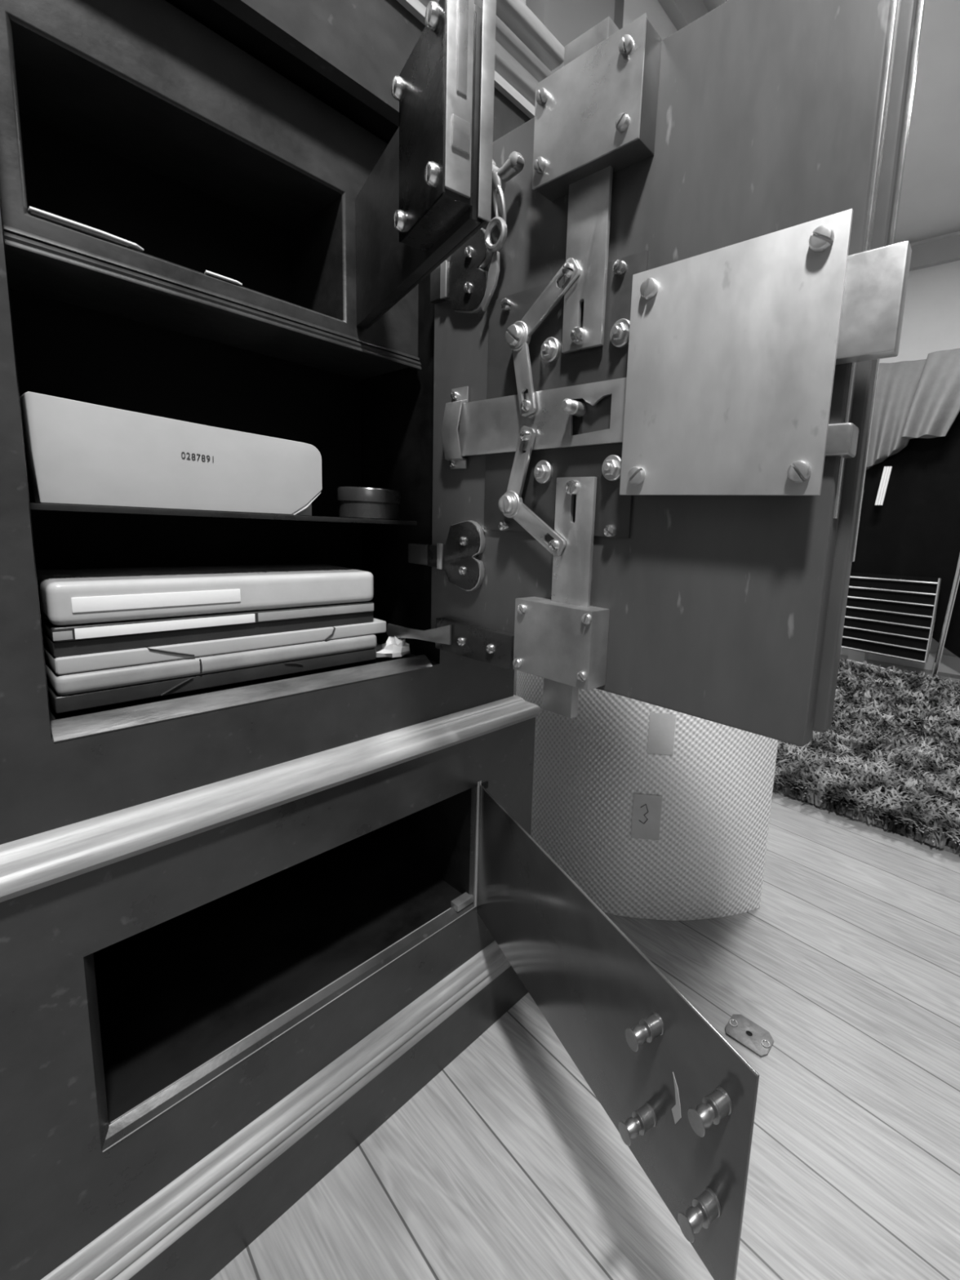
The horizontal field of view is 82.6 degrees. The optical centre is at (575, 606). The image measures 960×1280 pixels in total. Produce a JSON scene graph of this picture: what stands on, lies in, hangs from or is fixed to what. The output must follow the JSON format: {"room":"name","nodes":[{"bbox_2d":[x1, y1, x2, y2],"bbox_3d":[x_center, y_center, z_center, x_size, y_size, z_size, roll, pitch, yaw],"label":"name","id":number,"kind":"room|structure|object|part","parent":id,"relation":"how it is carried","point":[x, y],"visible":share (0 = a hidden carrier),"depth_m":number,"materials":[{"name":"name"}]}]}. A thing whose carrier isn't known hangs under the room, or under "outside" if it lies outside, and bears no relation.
{"room":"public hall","nodes":[
{"label":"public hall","id":0,"kind":"room"},
{"bbox_2d":[210,654,959,1279],"bbox_3d":[1.376,0.911,1.335,3.700,0.050,6.850,10,11,38],"label":"floor","id":1,"kind":"structure","parent":0,"point":[506,1164],"depth_m":0.91,"materials":[{"name":"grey wood"}]},
{"bbox_2d":[0,0,924,1279],"bbox_3d":[-0.352,-0.024,0.682,1.202,1.812,1.008,10,11,38],"label":"safe","id":2,"kind":"object","parent":1,"relation":"on","point":[611,330],"visible":1,"depth_m":0.66,"materials":[{"name":"paint"}]},
{"bbox_2d":[29,210,128,247],"bbox_3d":[-0.532,-0.399,0.578,0.045,0.002,0.081,10,11,38],"label":"loose paper","id":3,"kind":"object","parent":2,"relation":"in","point":[40,215],"visible":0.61,"depth_m":0.56,"materials":[{"name":"white paper"}]},
{"bbox_2d":[27,206,143,251],"bbox_3d":[-0.526,-0.401,0.579,0.043,0.002,0.092,10,11,38],"label":"loose paper","id":4,"kind":"object","parent":3,"relation":"on","point":[133,246],"visible":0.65,"depth_m":0.56,"materials":[{"name":"white paper"}]},
{"bbox_2d":[19,391,322,515],"bbox_3d":[-0.488,-0.181,0.691,0.040,0.114,0.308,10,11,38],"label":"box","id":5,"kind":"object","parent":2,"relation":"on","point":[82,453],"visible":1,"depth_m":0.64,"materials":[{"name":"cardboard"}]},
{"bbox_2d":[46,648,375,713],"bbox_3d":[-0.516,0.084,0.794,0.168,0.019,0.387,10,11,38],"label":"folder","id":6,"kind":"object","parent":2,"relation":"in","point":[66,703],"visible":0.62,"depth_m":0.69,"materials":[{"name":"black"}]},
{"bbox_2d":[44,634,376,695],"bbox_3d":[-0.513,0.062,0.791,0.170,0.025,0.388,10,11,38],"label":"folder","id":7,"kind":"object","parent":6,"relation":"on","point":[106,678],"visible":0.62,"depth_m":0.69,"materials":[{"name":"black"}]},
{"bbox_2d":[43,617,386,675],"bbox_3d":[-0.507,0.039,0.796,0.167,0.021,0.404,10,11,38],"label":"folder","id":8,"kind":"object","parent":7,"relation":"on","point":[66,664],"visible":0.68,"depth_m":0.69,"materials":[{"name":"paper"}]},
{"bbox_2d":[42,611,373,657],"bbox_3d":[-0.515,0.022,0.787,0.161,0.017,0.382,10,11,38],"label":"folder","id":9,"kind":"object","parent":8,"relation":"on","point":[64,648],"visible":0.52,"depth_m":0.69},
{"bbox_2d":[40,600,373,641],"bbox_3d":[-0.513,0.006,0.783,0.166,0.016,0.381,10,11,38],"label":"folder","id":10,"kind":"object","parent":9,"relation":"on","point":[104,629],"visible":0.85,"depth_m":0.68,"materials":[{"name":"grey plastic"}]},
{"bbox_2d":[35,564,373,625],"bbox_3d":[-0.510,-0.027,0.777,0.170,0.049,0.384,10,11,38],"label":"folder","id":11,"kind":"object","parent":10,"relation":"on","point":[67,597],"visible":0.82,"depth_m":0.69,"materials":[{"name":"white plastic"}]},
{"bbox_3d":[-0.409,-0.378,0.691,0.009,0.020,0.489,10,11,38],"label":"chest edge moulding","id":12,"kind":"part","parent":2,"relation":"part of","materials":[{"name":"paint"}]},
{"bbox_2d":[204,270,242,285],"bbox_3d":[-0.438,-0.407,0.667,0.016,0.002,0.041,10,11,38],"label":"paper slip","id":13,"kind":"object","parent":2,"relation":"in","point":[213,274],"visible":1,"depth_m":0.66,"materials":[{"name":"white paper"}]},
{"bbox_2d":[29,502,417,524],"bbox_3d":[-0.503,-0.136,0.793,0.199,0.007,0.489,10,11,38],"label":"shelf","id":14,"kind":"object","parent":2,"relation":"attached to","point":[319,516],"depth_m":0.77,"materials":[{"name":"black metal"}]},
{"bbox_2d":[200,502,311,515],"bbox_3d":[-0.491,-0.158,0.806,0.097,0.034,0.144,10,11,38],"label":"paper stack","id":15,"kind":"object","parent":2,"relation":"on","point":[308,511],"visible":0.14,"depth_m":0.83,"materials":[{"name":"white paper"}]},
{"bbox_3d":[-0.608,0.206,0.902,0.592,0.046,0.984,10,11,38],"label":"waist moulding","id":16,"kind":"part","parent":2,"relation":"part of","materials":[{"name":"grey metal"}]},
{"bbox_3d":[-0.616,0.704,0.984,0.608,0.056,0.998,10,11,38],"label":"moulding","id":17,"kind":"part","parent":2,"relation":"part of","materials":[{"name":"grey metal"}]},
{"bbox_2d":[337,486,399,519],"bbox_3d":[-0.353,-0.176,0.920,0.100,0.050,0.100,10,11,38],"label":"round tin","id":18,"kind":"object","parent":2,"relation":"on","point":[356,502],"visible":0.98,"depth_m":0.88,"materials":[{"name":"grey metal"}]},
{"bbox_3d":[-0.352,-0.189,0.918,0.100,0.024,0.100,10,11,38],"label":"tin lid","id":19,"kind":"part","parent":18,"relation":"part of","materials":[{"name":"grey metal"}]},
{"bbox_2d":[375,635,409,657],"bbox_3d":[-0.314,0.067,0.932,0.053,0.033,0.054,2,8,-8],"label":"wrapper","id":20,"kind":"object","parent":2,"relation":"in","point":[393,646],"visible":1,"depth_m":0.92,"materials":[{"name":"white paper"}]},
{"bbox_3d":[-0.202,-0.473,0.637,0.012,0.173,0.378,-3,10,-37],"label":"chest door","id":21,"kind":"part","parent":2,"relation":"part of","materials":[{"name":"paint"}]},
{"bbox_3d":[-0.101,-0.448,0.468,0.025,0.158,0.004,-3,10,-37],"label":"case plate","id":22,"kind":"part","parent":2,"relation":"part of","materials":[{"name":"grey metal"}]},
{"bbox_3d":[-0.187,0.453,1.024,0.010,0.257,0.010,10,11,38],"label":"hinge rod","id":23,"kind":"part","parent":2,"relation":"part of","materials":[{"name":"grey metal"}]},
{"bbox_3d":[-0.532,-0.902,0.766,0.588,0.118,0.909,10,11,38],"label":"cornice moulding","id":24,"kind":"part","parent":2,"relation":"part of","materials":[{"name":"paint"}]},
{"bbox_3d":[-0.055,-0.152,0.705,0.118,0.167,0.008,10,11,38],"label":"bent lever","id":25,"kind":"part","parent":2,"relation":"part of","materials":[{"name":"metal"}]},
{"bbox_3d":[-0.044,-0.332,0.676,0.115,0.175,0.008,10,11,38],"label":"bent lever","id":26,"kind":"part","parent":2,"relation":"part of","materials":[{"name":"metal"}]},
{"bbox_3d":[-0.027,-0.252,0.691,0.256,0.314,0.004,10,11,38],"label":"lock plate","id":27,"kind":"part","parent":2,"relation":"part of","materials":[{"name":"grey metal"}]},
{"bbox_3d":[-0.011,0.511,0.766,0.004,0.261,0.625,-3,10,-33],"label":"door","id":28,"kind":"part","parent":2,"relation":"part of","materials":[{"name":"black paint"}]},
{"bbox_3d":[0.017,-0.253,0.676,0.608,0.712,0.030,10,11,38],"label":"door","id":29,"kind":"part","parent":2,"relation":"part of","materials":[{"name":"paint"}]},
{"bbox_3d":[0.042,-0.264,0.695,0.619,0.716,0.024,10,11,38],"label":"door plate","id":30,"kind":"part","parent":2,"relation":"part of","materials":[{"name":"paint"}]},
{"bbox_2d":[513,0,614,695],"bbox_3d":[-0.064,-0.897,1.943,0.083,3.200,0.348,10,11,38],"label":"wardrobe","id":31,"kind":"object","parent":1,"relation":"on","point":[566,20],"visible":0.02,"depth_m":1.73,"materials":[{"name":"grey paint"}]},
{"bbox_2d":[515,670,777,920],"bbox_3d":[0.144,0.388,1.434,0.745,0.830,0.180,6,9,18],"label":"trash can","id":32,"kind":"object","parent":1,"relation":"on","point":[653,811],"visible":0.53,"depth_m":1.38,"materials":[{"name":"silver metal"}]},
{"bbox_2d":[724,1013,773,1057],"bbox_3d":[0.353,0.867,1.088,0.087,0.005,0.062,10,11,38],"label":"keyhole escutcheon","id":33,"kind":"object","parent":1,"relation":"on","point":[754,1037],"visible":1,"depth_m":1.08,"materials":[{"name":"silver metal"}]},
{"bbox_2d":[847,648,868,662],"bbox_3d":[2.366,0.396,4.482,0.125,0.150,0.130,10,11,38],"label":"box","id":34,"kind":"object","parent":1,"relation":"on","point":[857,655],"visible":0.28,"depth_m":4.43,"materials":[{"name":"white"}]},
{"bbox_2d":[773,657,959,855],"bbox_3d":[2.119,0.680,2.591,2.376,0.113,2.566,10,11,38],"label":"shaggy rug","id":35,"kind":"object","parent":1,"relation":"on","point":[888,758],"visible":0.77,"depth_m":2.35,"materials":[{"name":"fabric"}]},
{"bbox_2d":[840,490,959,678],"bbox_3d":[2.446,-0.252,4.044,0.823,1.564,0.185,10,11,38],"label":"frame","id":36,"kind":"object","parent":1,"relation":"on","point":[891,615],"visible":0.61,"depth_m":4.07,"materials":[{"name":"silver metal"}]},
{"bbox_3d":[2.378,0.059,4.135,0.653,0.611,0.135,10,11,38],"label":"black panel","id":37,"kind":"part","parent":36,"relation":"part of","materials":[{"name":"metal"}]},
{"bbox_2d":[521,0,677,40],"bbox_3d":[0.057,-1.003,2.221,0.100,3.340,6.850,10,11,38],"label":"wall","id":38,"kind":"structure","parent":0,"point":[656,15],"depth_m":2.16,"materials":[{"name":"white paint"}]},
{"bbox_2d":[613,0,624,29],"bbox_3d":[0.076,-0.984,2.135,0.038,3.330,0.084,10,11,38],"label":"wall post","id":39,"kind":"object","parent":38,"relation":"attached to","point":[619,4],"visible":0.02,"depth_m":1.96,"materials":[{"name":"paint"}]},
{"bbox_2d":[657,0,709,31],"bbox_3d":[1.254,-2.650,3.238,0.050,0.160,3.200,10,11,38],"label":"trim","id":40,"kind":"structure","parent":38,"relation":"attached to","point":[682,13],"depth_m":2.26,"materials":[{"name":"grey paint"}]},
{"bbox_2d":[702,0,959,244],"bbox_3d":[1.546,-2.439,0.841,3.700,0.050,6.850,10,11,38],"label":"ceiling","id":41,"kind":"structure","parent":0,"point":[929,207],"depth_m":3.10,"materials":[{"name":"white paint"}]},
{"bbox_2d":[866,359,926,470],"bbox_3d":[2.412,-1.415,3.979,0.437,0.790,0.176,10,11,38],"label":"curtain","id":42,"kind":"object","parent":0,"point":[897,383],"visible":0.69,"depth_m":3.99,"materials":[{"name":"fabric"}]},
{"bbox_2d":[879,231,959,656],"bbox_3d":[3.632,-1.032,3.658,3.620,3.340,0.100,10,11,38],"label":"wall","id":43,"kind":"structure","parent":0,"point":[931,323],"depth_m":4.17,"materials":[{"name":"white paint"}]},
{"bbox_2d":[840,648,959,675],"bbox_3d":[3.521,0.555,3.839,3.600,0.140,0.020,10,11,38],"label":"baseboard","id":44,"kind":"structure","parent":43,"relation":"attached to","point":[948,664],"depth_m":4.35,"materials":[{"name":"white wood"}]},
{"bbox_2d":[909,235,959,271],"bbox_3d":[3.662,-2.548,3.376,3.620,0.160,0.050,10,11,38],"label":"trim","id":45,"kind":"structure","parent":43,"relation":"attached to","point":[944,251],"depth_m":4.09,"materials":[{"name":"grey paint"}]},
{"bbox_2d":[901,348,959,439],"bbox_3d":[2.548,-1.467,3.665,0.489,0.583,0.168,10,11,38],"label":"curtain","id":46,"kind":"object","parent":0,"point":[935,406],"visible":1,"depth_m":3.69,"materials":[{"name":"fabric"}]},
{"bbox_3d":[2.823,-0.552,3.986,1.474,2.211,0.024,10,11,38],"label":"rail","id":47,"kind":"object","parent":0,"visible":0},
{"bbox_2d":[850,411,959,657],"bbox_3d":[2.724,-0.630,4.021,1.156,2.096,0.205,10,11,38],"label":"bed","id":48,"kind":"object","parent":47,"relation":"hanging from","point":[915,531],"visible":0.6,"depth_m":4.03,"materials":[{"name":"black fabric"}]},
{"bbox_2d":[875,466,892,505],"bbox_3d":[2.333,-0.910,4.060,0.082,0.289,0.027,10,11,38],"label":"strap","id":49,"kind":"object","parent":48,"relation":"hanging from","point":[886,470],"visible":1,"depth_m":4.05,"materials":[{"name":"white fabric"}]}
]}

